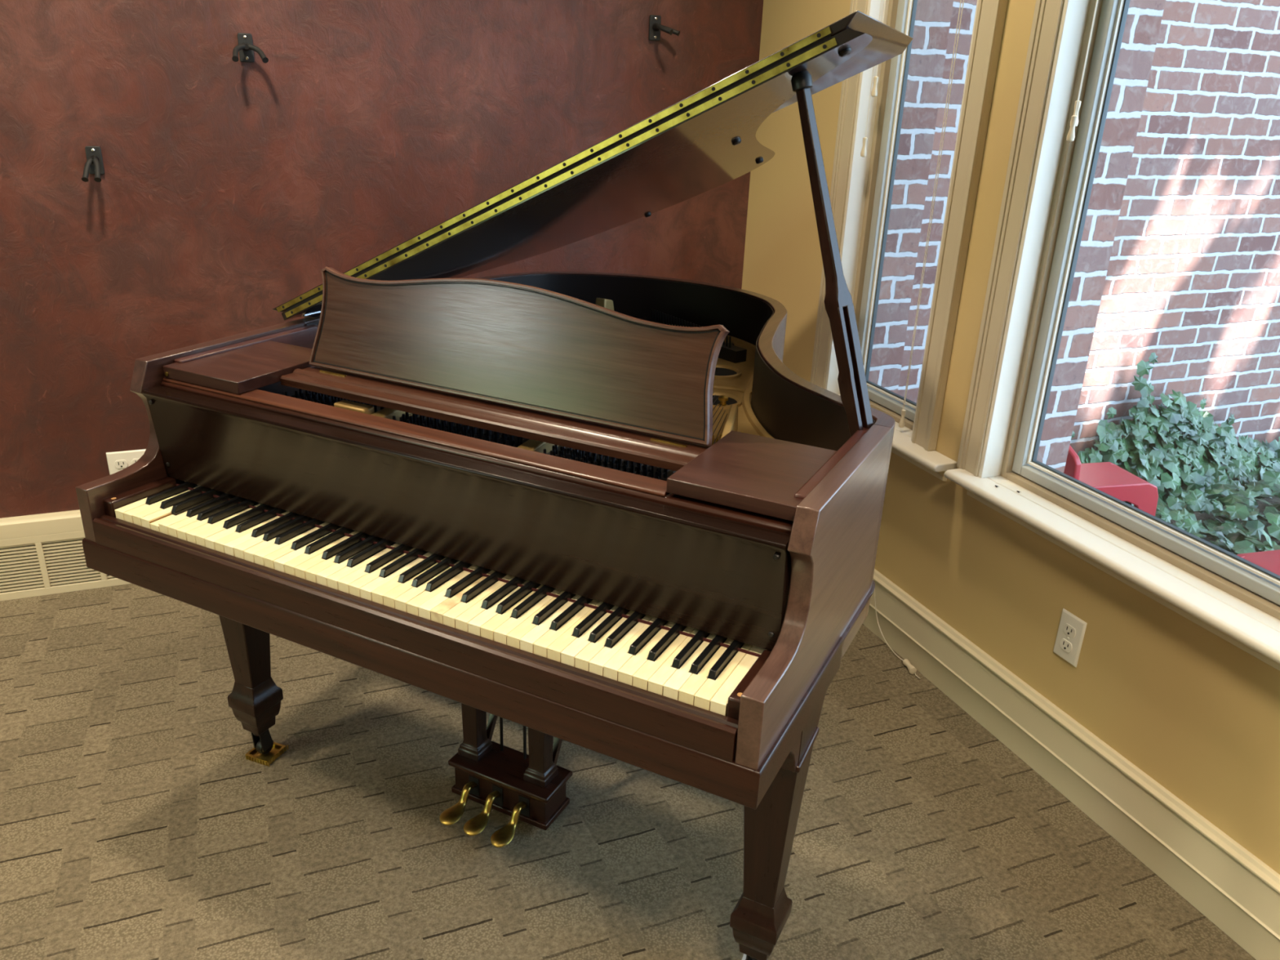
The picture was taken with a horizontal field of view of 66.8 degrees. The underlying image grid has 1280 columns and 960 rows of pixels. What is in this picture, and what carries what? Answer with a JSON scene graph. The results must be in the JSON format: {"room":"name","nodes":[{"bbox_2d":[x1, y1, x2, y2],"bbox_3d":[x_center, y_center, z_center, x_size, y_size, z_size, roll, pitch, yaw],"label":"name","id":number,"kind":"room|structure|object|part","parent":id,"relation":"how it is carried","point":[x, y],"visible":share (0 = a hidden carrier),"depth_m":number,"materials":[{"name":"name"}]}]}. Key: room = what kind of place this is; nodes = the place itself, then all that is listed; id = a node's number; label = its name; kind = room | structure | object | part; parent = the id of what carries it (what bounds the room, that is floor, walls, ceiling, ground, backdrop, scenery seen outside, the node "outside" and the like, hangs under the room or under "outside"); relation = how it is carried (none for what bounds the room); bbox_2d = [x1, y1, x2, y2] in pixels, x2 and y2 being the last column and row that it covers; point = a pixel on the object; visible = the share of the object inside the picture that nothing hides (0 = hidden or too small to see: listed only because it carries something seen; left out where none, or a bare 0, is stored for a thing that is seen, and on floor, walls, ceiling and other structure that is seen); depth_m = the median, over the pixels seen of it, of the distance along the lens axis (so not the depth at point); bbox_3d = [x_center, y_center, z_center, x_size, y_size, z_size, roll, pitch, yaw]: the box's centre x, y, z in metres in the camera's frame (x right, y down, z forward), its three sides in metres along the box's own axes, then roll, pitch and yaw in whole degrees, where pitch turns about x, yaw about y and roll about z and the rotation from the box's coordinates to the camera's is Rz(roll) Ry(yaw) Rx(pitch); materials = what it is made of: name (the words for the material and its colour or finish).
{"room":"music room","nodes":[
{"label":"music room","id":0,"kind":"room"},
{"bbox_2d":[0,0,763,518],"bbox_3d":[-2.330,-0.895,2.289,5.800,2.750,0.150,-7,24,-21],"label":"wall","id":1,"kind":"structure","parent":0,"point":[223,197],"depth_m":2.79,"materials":[{"name":"red paint"}]},
{"bbox_2d":[0,509,84,539],"bbox_3d":[-2.251,0.280,2.721,5.600,0.257,0.022,-7,24,-21],"label":"baseboard","id":2,"kind":"structure","parent":1,"relation":"attached to","point":[19,526],"depth_m":2.86,"materials":[{"name":"beige paint"}]},
{"bbox_2d":[0,530,131,600],"bbox_3d":[-2.229,0.305,2.741,2.950,0.197,0.021,-7,24,-21],"label":"air vent","id":3,"kind":"object","parent":1,"relation":"in","point":[42,565],"visible":0.12,"depth_m":2.91,"materials":[{"name":"beige metal"}]},
{"bbox_3d":[-2.227,0.303,2.737,2.942,0.145,0.009,-7,24,-21],"label":"slat panel","id":4,"kind":"part","parent":3,"relation":"part of","materials":[{"name":"beige paint"}]},
{"bbox_2d":[81,146,104,182],"bbox_3d":[-1.446,-0.833,2.559,0.049,0.084,0.099,-7,24,-21],"label":"hanger","id":5,"kind":"object","parent":1,"relation":"attached to","point":[94,165],"visible":1,"depth_m":2.57,"materials":[{"name":"black metal"}]},
{"bbox_3d":[-1.457,-0.855,2.596,0.037,0.072,0.011,-7,24,-21],"label":"plate","id":6,"kind":"part","parent":5,"relation":"part of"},
{"bbox_2d":[106,448,146,474],"bbox_3d":[-1.528,-0.032,2.915,0.117,0.116,0.009,-7,24,-21],"label":"wall outlet","id":7,"kind":"object","parent":1,"relation":"attached to","point":[117,461],"visible":0.31,"depth_m":2.90,"materials":[{"name":"white plastic"}]},
{"bbox_2d":[115,459,127,468],"bbox_3d":[-1.547,-0.047,2.897,0.034,0.026,0.003,-7,24,-21],"label":"receptacle","id":8,"kind":"object","parent":7,"relation":"attached to","point":[119,464],"depth_m":2.90,"materials":[{"name":"white plastic"}]},
{"bbox_2d":[132,458,138,464],"bbox_3d":[-1.505,-0.052,2.914,0.034,0.026,0.003,-7,24,-21],"label":"receptacle","id":9,"kind":"object","parent":7,"relation":"attached to","point":[134,460],"depth_m":2.91,"materials":[{"name":"white plastic"}]},
{"bbox_2d":[231,32,268,62],"bbox_3d":[-1.046,-1.156,2.597,0.091,0.073,0.100,-7,24,-21],"label":"hanger","id":10,"kind":"object","parent":1,"relation":"attached to","point":[246,47],"visible":1,"depth_m":2.62,"materials":[{"name":"black metal"}]},
{"bbox_3d":[-1.068,-1.172,2.633,0.037,0.072,0.011,-7,24,-21],"label":"plate","id":11,"kind":"part","parent":10,"relation":"part of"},
{"bbox_2d":[648,14,679,40],"bbox_3d":[0.067,-1.395,2.994,0.097,0.072,0.077,12,24,22],"label":"hanger","id":12,"kind":"object","parent":1,"relation":"attached to","point":[655,26],"visible":1,"depth_m":3.01,"materials":[{"name":"black metal"}]},
{"bbox_3d":[0.046,-1.408,3.024,0.037,0.072,0.011,-7,24,-21],"label":"plate","id":13,"kind":"part","parent":12,"relation":"part of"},
{"bbox_2d":[0,583,1255,959],"bbox_3d":[-1.119,1.612,-0.026,5.820,0.060,6.924,-7,24,-21],"label":"floor","id":14,"kind":"structure","parent":0,"point":[136,823],"depth_m":2.08,"materials":[{"name":"carpet"}]},
{"bbox_2d":[244,742,288,766],"bbox_3d":[-0.877,0.641,2.288,0.070,0.013,0.071,10,23,19],"label":"cup","id":15,"kind":"object","parent":14,"relation":"on","point":[277,749],"visible":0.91,"depth_m":2.28,"materials":[{"name":"gold metal"}]},
{"bbox_2d":[75,10,912,959],"bbox_3d":[-0.095,-0.140,2.160,1.391,1.600,1.593,13,24,24],"label":"grand piano","id":16,"kind":"object","parent":14,"relation":"on","point":[584,509],"visible":1,"depth_m":1.62,"materials":[{"name":"brown wood"}]},
{"bbox_3d":[-0.870,0.274,2.130,0.090,0.403,0.090,13,24,24],"label":"leg","id":17,"kind":"part","parent":16,"relation":"part of","materials":[{"name":"brown wood"}]},
{"bbox_3d":[-0.355,0.372,2.059,0.055,0.497,0.055,13,24,24],"label":"lyre post","id":18,"kind":"part","parent":16,"relation":"part of","materials":[{"name":"brown wood"}]},
{"bbox_3d":[-0.340,-0.052,1.625,1.273,0.036,0.052,13,24,24],"label":"stretcher rail","id":19,"kind":"part","parent":16,"relation":"part of","materials":[{"name":"brown wood"}]},
{"bbox_3d":[-0.086,-0.001,2.204,1.354,0.011,1.582,13,24,24],"label":"case moulding","id":20,"kind":"part","parent":16,"relation":"part of","materials":[{"name":"brown wood"}]},
{"bbox_3d":[-0.298,0.363,2.065,0.006,0.520,0.006,-16,28,-38],"label":"pedal rod","id":21,"kind":"part","parent":16,"relation":"part of","materials":[{"name":"black metal"}]},
{"bbox_3d":[-0.250,-0.245,1.726,0.842,0.198,0.066,13,24,24],"label":"desk panel","id":22,"kind":"part","parent":16,"relation":"part of","materials":[{"name":"brown wood"}]},
{"bbox_3d":[-0.244,0.375,2.040,0.006,0.520,0.006,4,22,3],"label":"pedal rod","id":23,"kind":"part","parent":16,"relation":"part of","materials":[{"name":"black metal"}]},
{"bbox_3d":[-0.203,0.406,1.989,0.055,0.497,0.055,13,24,24],"label":"lyre post","id":24,"kind":"part","parent":16,"relation":"part of","materials":[{"name":"brown wood"}]},
{"bbox_3d":[0.007,-0.676,2.225,1.240,0.600,1.050,13,24,24],"label":"lid","id":25,"kind":"part","parent":16,"relation":"part of","materials":[{"name":"brown wood"}]},
{"bbox_3d":[0.131,-0.399,2.637,0.055,0.061,0.427,-15,28,-37],"label":"hitch pin rail","id":26,"kind":"part","parent":16,"relation":"part of","materials":[{"name":"gold metal"}]},
{"bbox_3d":[0.040,-0.248,2.356,1.269,0.013,0.973,13,24,24],"label":"iron plate","id":27,"kind":"part","parent":16,"relation":"part of","materials":[{"name":"gold metal"}]},
{"bbox_3d":[0.220,0.532,1.602,0.090,0.403,0.090,13,24,24],"label":"leg","id":28,"kind":"part","parent":16,"relation":"part of","materials":[{"name":"brown wood"}]},
{"bbox_3d":[0.225,0.417,1.556,0.098,0.024,0.100,13,24,24],"label":"leg moulding","id":29,"kind":"part","parent":16,"relation":"part of","materials":[{"name":"brown wood"}]},
{"bbox_3d":[0.344,-0.174,1.626,0.100,0.230,0.020,17,26,31],"label":"prop arm","id":30,"kind":"part","parent":16,"relation":"part of","materials":[{"name":"brown wood"}]},
{"bbox_3d":[0.363,-0.179,1.635,0.097,0.231,0.023,17,26,32],"label":"prop arm","id":31,"kind":"part","parent":16,"relation":"part of","materials":[{"name":"brown wood"}]},
{"bbox_2d":[742,0,1279,874],"bbox_3d":[1.646,-0.042,0.578,0.140,2.750,6.674,-7,24,-21],"label":"wall","id":32,"kind":"structure","parent":0,"point":[1197,713],"depth_m":2.30,"materials":[{"name":"paint"}]},
{"bbox_2d":[809,0,1008,481],"bbox_3d":[0.718,-0.938,2.518,0.164,1.763,0.750,-7,24,-21],"label":"window","id":33,"kind":"structure","parent":32,"relation":"in","point":[861,191],"depth_m":2.67,"materials":[{"name":"paint"}]},
{"bbox_2d":[860,0,881,156],"bbox_3d":[0.642,-1.327,2.551,0.017,0.909,0.017,-7,24,-21],"label":"blind cord","id":34,"kind":"object","parent":33,"relation":"hanging from","point":[863,153],"visible":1,"depth_m":2.70,"materials":[{"name":"white fabric"}]},
{"bbox_3d":[0.643,-1.350,2.542,0.002,0.859,0.002,-7,24,-21],"label":"cord","id":35,"kind":"part","parent":34,"relation":"part of","materials":[{"name":"white fabric"}]},
{"bbox_2d":[871,0,885,97],"bbox_3d":[0.654,-1.397,2.516,0.017,0.752,0.017,-7,24,-21],"label":"blind cord","id":36,"kind":"object","parent":33,"relation":"hanging from","point":[874,91],"visible":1,"depth_m":2.64,"materials":[{"name":"white fabric"}]},
{"bbox_3d":[0.654,-1.420,2.507,0.002,0.702,0.002,-7,24,-21],"label":"cord","id":37,"kind":"part","parent":36,"relation":"part of","materials":[{"name":"white fabric"}]},
{"bbox_3d":[0.772,-0.941,2.557,0.036,1.577,0.392,-7,24,-21],"label":"frame","id":38,"kind":"part","parent":33,"relation":"part of","materials":[{"name":"white wood"}]},
{"bbox_2d":[872,577,919,679],"bbox_3d":[0.730,0.226,2.687,0.042,0.600,0.271,-10,25,-27],"label":"blind cord","id":39,"kind":"object","parent":33,"relation":"hanging from","point":[912,669],"visible":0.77,"depth_m":2.73,"materials":[{"name":"white fabric"}]},
{"bbox_3d":[0.668,-0.170,2.822,0.122,0.022,0.750,-7,24,-21],"label":"sill","id":40,"kind":"part","parent":33,"relation":"part of","materials":[{"name":"white paint"}]},
{"bbox_3d":[0.658,-0.139,2.831,0.042,0.044,0.690,-7,24,-21],"label":"apron moulding","id":41,"kind":"part","parent":33,"relation":"part of","materials":[{"name":"beige paint"}]},
{"bbox_2d":[898,0,964,427],"bbox_3d":[0.757,-0.888,2.405,0.018,1.602,0.018,11,24,20],"label":"blind cord","id":42,"kind":"object","parent":33,"relation":"hanging from","point":[901,424],"visible":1,"depth_m":2.50,"materials":[{"name":"white fabric"}]},
{"bbox_2d":[1053,608,1087,667],"bbox_3d":[0.976,0.360,2.212,0.009,0.116,0.070,-7,24,-21],"label":"wall outlet","id":43,"kind":"object","parent":32,"relation":"attached to","point":[1071,630],"visible":1,"depth_m":2.21,"materials":[{"name":"white plastic"}]},
{"bbox_2d":[1059,638,1072,653],"bbox_3d":[0.973,0.378,2.218,0.003,0.026,0.034,-7,24,-21],"label":"receptacle","id":44,"kind":"object","parent":43,"relation":"attached to","point":[1065,644],"depth_m":2.22,"materials":[{"name":"white plastic"}]},
{"bbox_2d":[1063,623,1075,638],"bbox_3d":[0.975,0.342,2.203,0.003,0.026,0.034,-7,24,-21],"label":"receptacle","id":45,"kind":"object","parent":43,"relation":"attached to","point":[1069,629],"depth_m":2.20,"materials":[{"name":"white plastic"}]},
{"bbox_2d":[862,568,1279,959],"bbox_3d":[1.550,1.183,0.967,0.025,0.183,6.524,-7,24,-21],"label":"baseboard","id":46,"kind":"structure","parent":32,"relation":"attached to","point":[1236,891],"depth_m":2.16,"materials":[{"name":"beige paint"}]},
{"bbox_2d":[943,0,1279,671],"bbox_3d":[1.256,-0.420,1.296,0.164,1.763,2.065,-7,24,-21],"label":"window","id":47,"kind":"structure","parent":32,"relation":"in","point":[1050,177],"depth_m":2.14,"materials":[{"name":"paint"}]},
{"bbox_2d":[1066,0,1097,141],"bbox_3d":[0.924,-1.097,1.898,0.017,0.823,0.017,-7,24,-21],"label":"blind cord","id":48,"kind":"object","parent":47,"relation":"hanging from","point":[1071,135],"visible":1,"depth_m":2.03,"materials":[{"name":"white fabric"}]},
{"bbox_3d":[0.925,-1.120,1.889,0.002,0.773,0.002,-7,24,-21],"label":"cord","id":49,"kind":"part","parent":48,"relation":"part of","materials":[{"name":"white fabric"}]},
{"bbox_3d":[1.208,0.350,1.595,0.122,0.022,2.055,-7,24,-21],"label":"sill","id":50,"kind":"part","parent":47,"relation":"part of","materials":[{"name":"white paint"}]},
{"bbox_3d":[1.198,0.381,1.604,0.042,0.044,1.995,-7,24,-21],"label":"apron moulding","id":51,"kind":"part","parent":47,"relation":"part of","materials":[{"name":"beige paint"}]},
{"bbox_2d":[868,0,1165,472],"bbox_3d":[1.864,0.059,0.416,0.125,3.300,6.160,-7,24,-21],"label":"wall","id":52,"kind":"structure","parent":0,"point":[933,17],"depth_m":2.46,"materials":[{"name":"brick"}]},
{"label":"outside","id":53,"kind":"structure","parent":0,"visible":0},
{"bbox_2d":[1128,471,1279,553],"bbox_3d":[6.188,1.169,1.935,8.735,0.220,7.500,-7,24,-21],"label":"ground","id":54,"kind":"structure","parent":53,"point":[1261,507],"depth_m":3.78,"materials":[{"name":"brown soil"}]},
{"bbox_2d":[897,0,1279,471],"bbox_3d":[3.886,-2.149,4.056,6.735,5.000,0.250,-7,24,-21],"label":"wall","id":55,"kind":"structure","parent":54,"relation":"on","point":[1193,278],"depth_m":3.59,"materials":[{"name":"brick"}]},
{"bbox_2d":[1063,444,1158,516],"bbox_3d":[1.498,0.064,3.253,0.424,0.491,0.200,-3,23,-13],"label":"garden chair","id":56,"kind":"object","parent":54,"relation":"on","point":[1108,477],"visible":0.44,"depth_m":3.17,"materials":[{"name":"red plastic"}]},
{"bbox_3d":[1.372,-0.035,3.179,0.047,0.261,0.184,-3,23,-13],"label":"backrest","id":57,"kind":"part","parent":56,"relation":"part of","materials":[{"name":"red plastic"}]},
{"bbox_3d":[1.475,0.103,3.363,0.424,0.335,0.020,-3,23,-13],"label":"frame","id":58,"kind":"part","parent":56,"relation":"part of","materials":[{"name":"red plastic"}]},
{"bbox_3d":[1.512,0.011,3.234,0.349,0.065,0.180,-3,23,-13],"label":"seat","id":59,"kind":"part","parent":56,"relation":"part of","materials":[{"name":"red plastic"}]},
{"bbox_3d":[1.516,0.170,3.201,0.424,0.335,0.020,-3,23,-13],"label":"frame","id":60,"kind":"part","parent":56,"relation":"part of","materials":[{"name":"red plastic"}]},
{"bbox_2d":[1071,352,1279,511],"bbox_3d":[2.451,-0.216,3.908,2.213,0.619,0.244,-7,24,-21],"label":"ivy","id":61,"kind":"object","parent":54,"relation":"on","point":[1185,451],"visible":0.68,"depth_m":3.82,"materials":[{"name":"green plant"}]},
{"bbox_2d":[1133,470,1279,555],"bbox_3d":[2.535,0.187,3.501,1.446,0.166,0.810,-7,24,-21],"label":"ivy","id":62,"kind":"object","parent":54,"relation":"on","point":[1242,537],"visible":0.66,"depth_m":3.57,"materials":[{"name":"green plant"}]},
{"bbox_2d":[1236,549,1279,575],"bbox_3d":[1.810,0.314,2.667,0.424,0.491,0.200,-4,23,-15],"label":"garden chair","id":63,"kind":"object","parent":54,"relation":"on","point":[1269,561],"visible":0.04,"depth_m":2.66,"materials":[{"name":"red plastic"}]},
{"bbox_3d":[1.784,0.353,2.777,0.424,0.335,0.020,-4,23,-15],"label":"frame","id":64,"kind":"part","parent":63,"relation":"part of","materials":[{"name":"red plastic"}]}
]}

